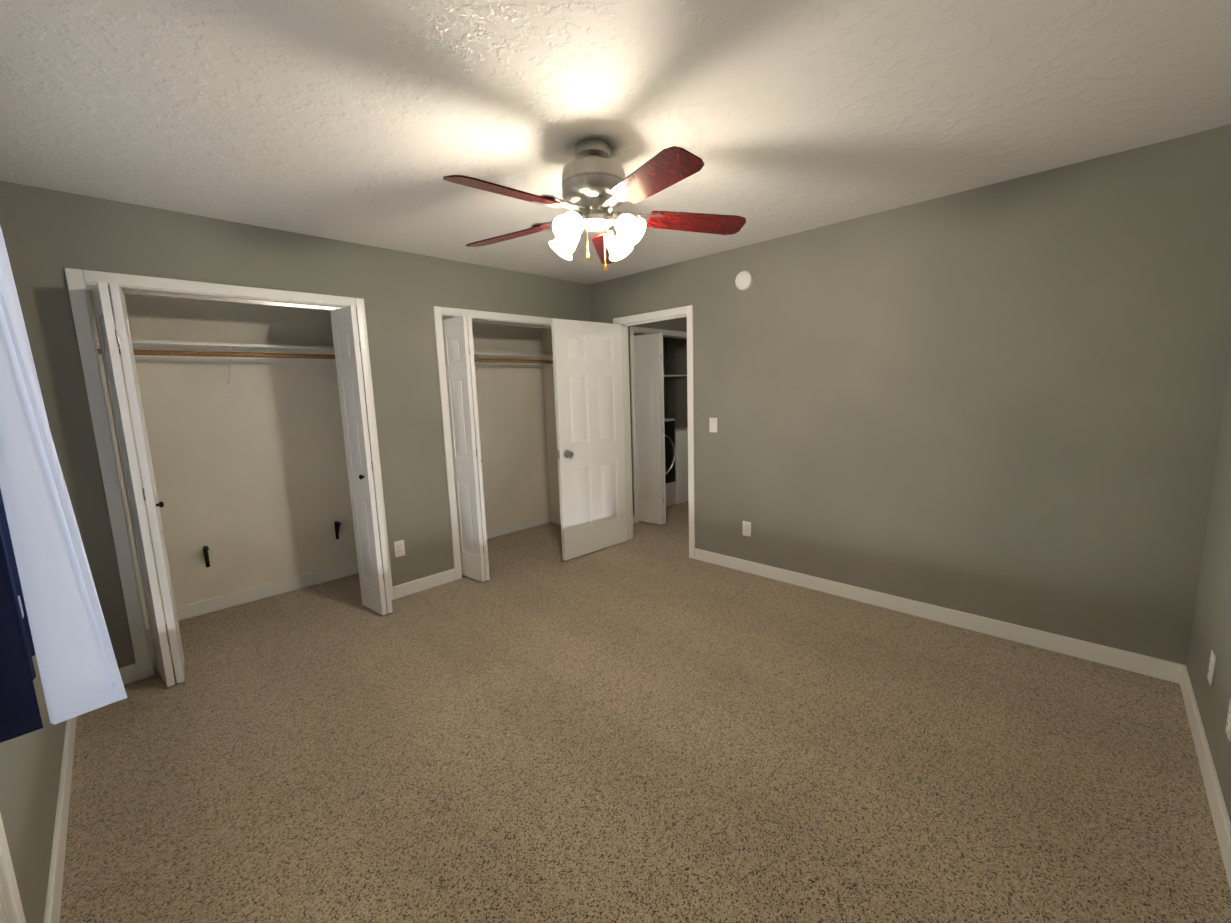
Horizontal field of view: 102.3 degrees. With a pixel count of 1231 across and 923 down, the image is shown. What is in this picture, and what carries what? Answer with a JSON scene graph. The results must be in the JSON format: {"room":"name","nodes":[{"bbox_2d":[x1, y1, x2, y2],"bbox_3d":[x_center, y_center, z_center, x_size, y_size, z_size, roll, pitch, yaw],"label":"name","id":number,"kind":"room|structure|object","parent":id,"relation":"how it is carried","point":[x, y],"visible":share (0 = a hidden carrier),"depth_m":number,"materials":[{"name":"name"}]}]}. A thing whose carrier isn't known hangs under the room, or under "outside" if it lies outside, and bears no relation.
{"room":"bedroom","nodes":[
{"label":"bedroom","id":0,"kind":"room"},
{"bbox_2d":[0,655,66,922],"bbox_3d":[-1.324,0.142,0.858,4.040,2.440,0.110,6,11,44],"label":"wall","id":1,"kind":"structure","parent":0,"point":[30,766],"depth_m":1.38,"materials":[{"name":"grey paint"}]},
{"bbox_2d":[0,813,25,922],"bbox_3d":[-1.059,0.340,0.642,0.934,2.092,0.127,6,11,44],"label":"door frame","id":2,"kind":"structure","parent":1,"relation":"attached to","point":[11,909],"depth_m":1.06,"materials":[{"name":"white wood"}]},
{"bbox_2d":[18,596,23,616],"bbox_3d":[-1.914,-0.173,1.490,1.284,1.254,0.040,6,11,44],"label":"window","id":3,"kind":"structure","parent":1,"relation":"in","point":[20,604],"depth_m":1.45,"materials":[{"name":"white"}]},
{"bbox_2d":[43,716,76,922],"bbox_3d":[-2.009,1.213,1.807,1.908,0.095,0.014,6,11,44],"label":"baseboard","id":4,"kind":"structure","parent":1,"relation":"attached to","point":[53,896],"depth_m":1.62,"materials":[{"name":"white wood"}]},
{"bbox_2d":[0,181,686,667],"bbox_3d":[-0.795,-0.374,4.342,0.110,2.440,5.900,6,11,44],"label":"wall","id":5,"kind":"structure","parent":0,"point":[50,237],"depth_m":2.91,"materials":[{"name":"grey paint"}]},
{"bbox_2d":[91,282,184,686],"bbox_3d":[-2.401,0.138,2.521,0.300,2.020,0.127,6,11,44],"label":"bifold closet door","id":6,"kind":"structure","parent":5,"relation":"in","point":[110,338],"depth_m":2.44,"materials":[{"name":"white wood"}]},
{"bbox_2d":[64,268,393,679],"bbox_3d":[-2.137,0.038,2.992,0.131,2.092,1.334,6,11,44],"label":"trim","id":7,"kind":"structure","parent":5,"relation":"attached to","point":[80,283],"depth_m":2.55,"materials":[{"name":"white wood"}]},
{"bbox_2d":[330,305,392,614],"bbox_3d":[-1.664,0.007,3.269,0.300,2.020,0.127,6,11,44],"label":"bifold closet door","id":8,"kind":"structure","parent":5,"relation":"in","point":[347,322],"depth_m":3.21,"materials":[{"name":"white wood"}]},
{"bbox_2d":[394,540,404,557],"bbox_3d":[-1.557,0.629,3.578,0.009,0.116,0.072,6,11,44],"label":"electrical outlet","id":9,"kind":"object","parent":5,"relation":"attached to","point":[399,547],"visible":1,"depth_m":3.57,"materials":[{"name":"white plastic"}]},
{"bbox_2d":[393,569,455,598],"bbox_3d":[-1.433,0.918,3.735,0.014,0.095,0.481,6,11,44],"label":"baseboard","id":10,"kind":"structure","parent":5,"relation":"attached to","point":[421,584],"depth_m":3.72,"materials":[{"name":"white wood"}]},
{"bbox_2d":[442,316,489,581],"bbox_3d":[-1.137,-0.086,3.804,0.300,2.020,0.127,6,11,44],"label":"bifold closet door","id":11,"kind":"structure","parent":5,"relation":"in","point":[462,391],"depth_m":3.74,"materials":[{"name":"white wood"}]},
{"bbox_2d":[433,306,551,579],"bbox_3d":[-0.869,-0.186,4.278,0.131,2.092,1.344,6,11,44],"label":"trim","id":12,"kind":"structure","parent":5,"relation":"attached to","point":[477,316],"depth_m":3.82,"materials":[{"name":"white wood"}]},
{"bbox_2d":[634,333,665,524],"bbox_3d":[0.360,-0.344,5.278,0.362,2.020,0.141,6,11,44],"label":"bifold door","id":13,"kind":"structure","parent":5,"relation":"in","point":[649,400],"depth_m":5.21,"materials":[{"name":"white wood"}]},
{"bbox_2d":[629,326,686,522],"bbox_3d":[0.701,-0.464,5.871,0.131,2.092,1.632,6,11,44],"label":"trim","id":14,"kind":"structure","parent":5,"relation":"attached to","point":[633,330],"depth_m":5.29,"materials":[{"name":"white wood"}]},
{"bbox_2d":[87,291,667,614],"bbox_3d":[-1.079,-0.415,4.693,0.790,2.440,5.790,6,11,44],"label":"wall","id":15,"kind":"structure","parent":0,"point":[252,481],"depth_m":3.63,"materials":[{"name":"beige paint"}]},
{"bbox_2d":[203,546,209,566],"bbox_3d":[-2.778,0.660,3.379,0.120,0.150,0.022,6,11,44],"label":"shelf bracket","id":16,"kind":"object","parent":15,"relation":"attached to","point":[206,555],"visible":1,"depth_m":3.41,"materials":[{"name":"black metal"}]},
{"bbox_2d":[95,338,335,393],"bbox_3d":[-2.595,-0.611,3.298,0.300,0.318,1.747,6,11,44],"label":"shelf","id":17,"kind":"object","parent":15,"relation":"attached to","point":[177,352],"visible":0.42,"depth_m":3.31,"materials":[{"name":"white wood"}]},
{"bbox_2d":[334,521,341,539],"bbox_3d":[-2.207,0.559,3.958,0.120,0.150,0.022,6,11,44],"label":"shelf bracket","id":18,"kind":"object","parent":15,"relation":"attached to","point":[337,525],"visible":1,"depth_m":3.98,"materials":[{"name":"black metal"}]},
{"bbox_2d":[144,514,560,628],"bbox_3d":[-1.753,0.881,4.062,0.676,0.095,3.632,6,11,44],"label":"baseboard","id":19,"kind":"structure","parent":15,"relation":"attached to","point":[191,610],"depth_m":3.76,"materials":[{"name":"white wood"}]},
{"bbox_2d":[474,352,552,370],"bbox_3d":[-1.289,-0.842,4.623,0.300,0.318,1.767,6,11,44],"label":"shelf","id":20,"kind":"object","parent":15,"relation":"attached to","point":[481,359],"visible":0.46,"depth_m":4.88,"materials":[{"name":"white"}]},
{"bbox_2d":[664,375,686,376],"bbox_3d":[0.138,-1.041,6.040,0.350,0.020,2.036,6,11,44],"label":"shelf","id":21,"kind":"object","parent":15,"relation":"attached to","point":[674,375],"visible":0.21,"depth_m":6.50,"materials":[{"name":"white"}]},
{"bbox_2d":[0,0,1230,284],"bbox_3d":[0.369,-1.503,3.076,4.940,0.080,6.010,6,11,44],"label":"ceiling","id":22,"kind":"structure","parent":0,"point":[368,122],"depth_m":1.75,"materials":[{"name":"beige paint"}]},
{"bbox_2d":[443,138,745,271],"bbox_3d":[-0.120,-1.048,2.047,1.286,0.495,1.233,6,11,44],"label":"fan","id":23,"kind":"object","parent":22,"relation":"hanging from","point":[598,187],"visible":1,"depth_m":1.98,"materials":[{"name":"red wood"}]},
{"bbox_2d":[59,501,1230,922],"bbox_3d":[0.447,0.976,3.431,4.940,0.050,6.010,6,11,44],"label":"floor","id":24,"kind":"structure","parent":0,"point":[649,723],"depth_m":1.92,"materials":[{"name":"carpet"}]},
{"bbox_2d":[664,418,675,506],"bbox_3d":[0.352,0.021,6.129,0.637,1.080,0.574,6,11,44],"label":"washer","id":25,"kind":"object","parent":24,"relation":"on","point":[670,471],"visible":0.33,"depth_m":6.04,"materials":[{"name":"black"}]},
{"bbox_2d":[675,427,687,503],"bbox_3d":[0.765,-0.034,6.564,0.618,1.040,0.570,6,11,44],"label":"dryer","id":26,"kind":"object","parent":24,"relation":"on","point":[681,451],"visible":0.33,"depth_m":6.24,"materials":[{"name":"white metal"}]},
{"bbox_2d":[667,338,687,426],"bbox_3d":[2.463,-0.620,5.340,4.940,2.440,0.110,6,11,44],"label":"wall","id":27,"kind":"structure","parent":0,"point":[677,386],"depth_m":6.77,"materials":[{"name":"grey paint"}]},
{"bbox_2d":[591,125,1230,664],"bbox_3d":[1.288,-0.320,3.508,4.040,2.440,0.110,6,11,44],"label":"wall","id":28,"kind":"structure","parent":0,"point":[1003,401],"depth_m":2.69,"materials":[{"name":"grey paint"}]},
{"bbox_2d":[551,318,626,560],"bbox_3d":[-0.209,-0.195,4.380,0.172,2.015,0.762,6,11,44],"label":"bedroom door","id":29,"kind":"structure","parent":28,"relation":"in","point":[588,379],"depth_m":4.32,"materials":[{"name":"white wood"}]},
{"bbox_2d":[613,305,694,558],"bbox_3d":[0.372,-0.247,4.423,0.880,2.092,0.142,6,11,44],"label":"trim","id":30,"kind":"structure","parent":28,"relation":"attached to","point":[625,322],"depth_m":4.21,"materials":[{"name":"white wood"}]},
{"bbox_2d":[709,418,716,431],"bbox_3d":[0.774,-0.289,3.933,0.072,0.116,0.012,6,11,44],"label":"switch plate","id":31,"kind":"object","parent":28,"relation":"attached to","point":[712,424],"visible":1,"depth_m":3.93,"materials":[{"name":"white plastic"}]},
{"bbox_2d":[735,271,752,289],"bbox_3d":[0.925,-1.310,3.586,0.136,0.136,0.040,6,11,44],"label":"smoke detector","id":32,"kind":"object","parent":28,"relation":"attached to","point":[743,280],"visible":0.96,"depth_m":3.57,"materials":[{"name":"white plastic"}]},
{"bbox_2d":[742,521,750,536],"bbox_3d":[1.015,0.520,3.839,0.072,0.116,0.009,6,11,44],"label":"electrical outlet","id":33,"kind":"object","parent":28,"relation":"attached to","point":[746,528],"visible":1,"depth_m":3.83,"materials":[{"name":"white plastic"}]},
{"bbox_2d":[695,548,1174,682],"bbox_3d":[1.652,0.887,3.271,2.725,0.095,0.017,6,11,44],"label":"baseboard","id":34,"kind":"structure","parent":28,"relation":"attached to","point":[1099,654],"depth_m":2.88,"materials":[{"name":"white wood"}]},
{"bbox_2d":[1186,353,1230,821],"bbox_3d":[1.390,0.061,0.821,0.110,2.440,3.640,6,11,44],"label":"wall","id":35,"kind":"structure","parent":0,"point":[1211,627],"depth_m":1.94,"materials":[{"name":"grey paint"}]},
{"bbox_2d":[1175,663,1230,891],"bbox_3d":[1.383,1.217,1.030,0.014,0.095,3.640,6,11,44],"label":"baseboard","id":36,"kind":"structure","parent":35,"relation":"attached to","point":[1219,812],"depth_m":1.72,"materials":[{"name":"white wood"}]},
{"bbox_2d":[1207,650,1215,685],"bbox_3d":[2.239,0.775,1.864,0.009,0.116,0.072,6,11,44],"label":"electrical outlet","id":37,"kind":"object","parent":35,"relation":"attached to","point":[1211,669],"visible":0.98,"depth_m":1.85,"materials":[{"name":"white plastic"}]},
{"bbox_2d":[1225,698,1230,741],"bbox_3d":[1.960,0.824,1.581,0.009,0.116,0.072,6,11,44],"label":"electrical outlet","id":38,"kind":"object","parent":35,"relation":"attached to","point":[1228,728],"visible":1,"depth_m":1.58,"materials":[{"name":"white plastic"}]},
{"bbox_3d":[-1.890,-0.925,1.374,1.510,0.080,0.092,6,11,44],"label":"curtain rod","id":39,"kind":"object","parent":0,"visible":0},
{"bbox_2d":[0,489,42,742],"bbox_3d":[-1.846,-0.154,1.470,1.500,1.475,0.087,6,11,44],"label":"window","id":40,"kind":"structure","parent":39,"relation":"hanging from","point":[20,715],"depth_m":1.11,"materials":[{"name":"blue fabric"}]},
{"bbox_2d":[0,225,126,724],"bbox_3d":[-1.766,-0.181,1.534,1.521,1.485,0.154,6,11,44],"label":"curtain","id":41,"kind":"object","parent":39,"relation":"hanging from","point":[77,664],"visible":1,"depth_m":1.11,"materials":[{"name":"white fabric"}]}
]}

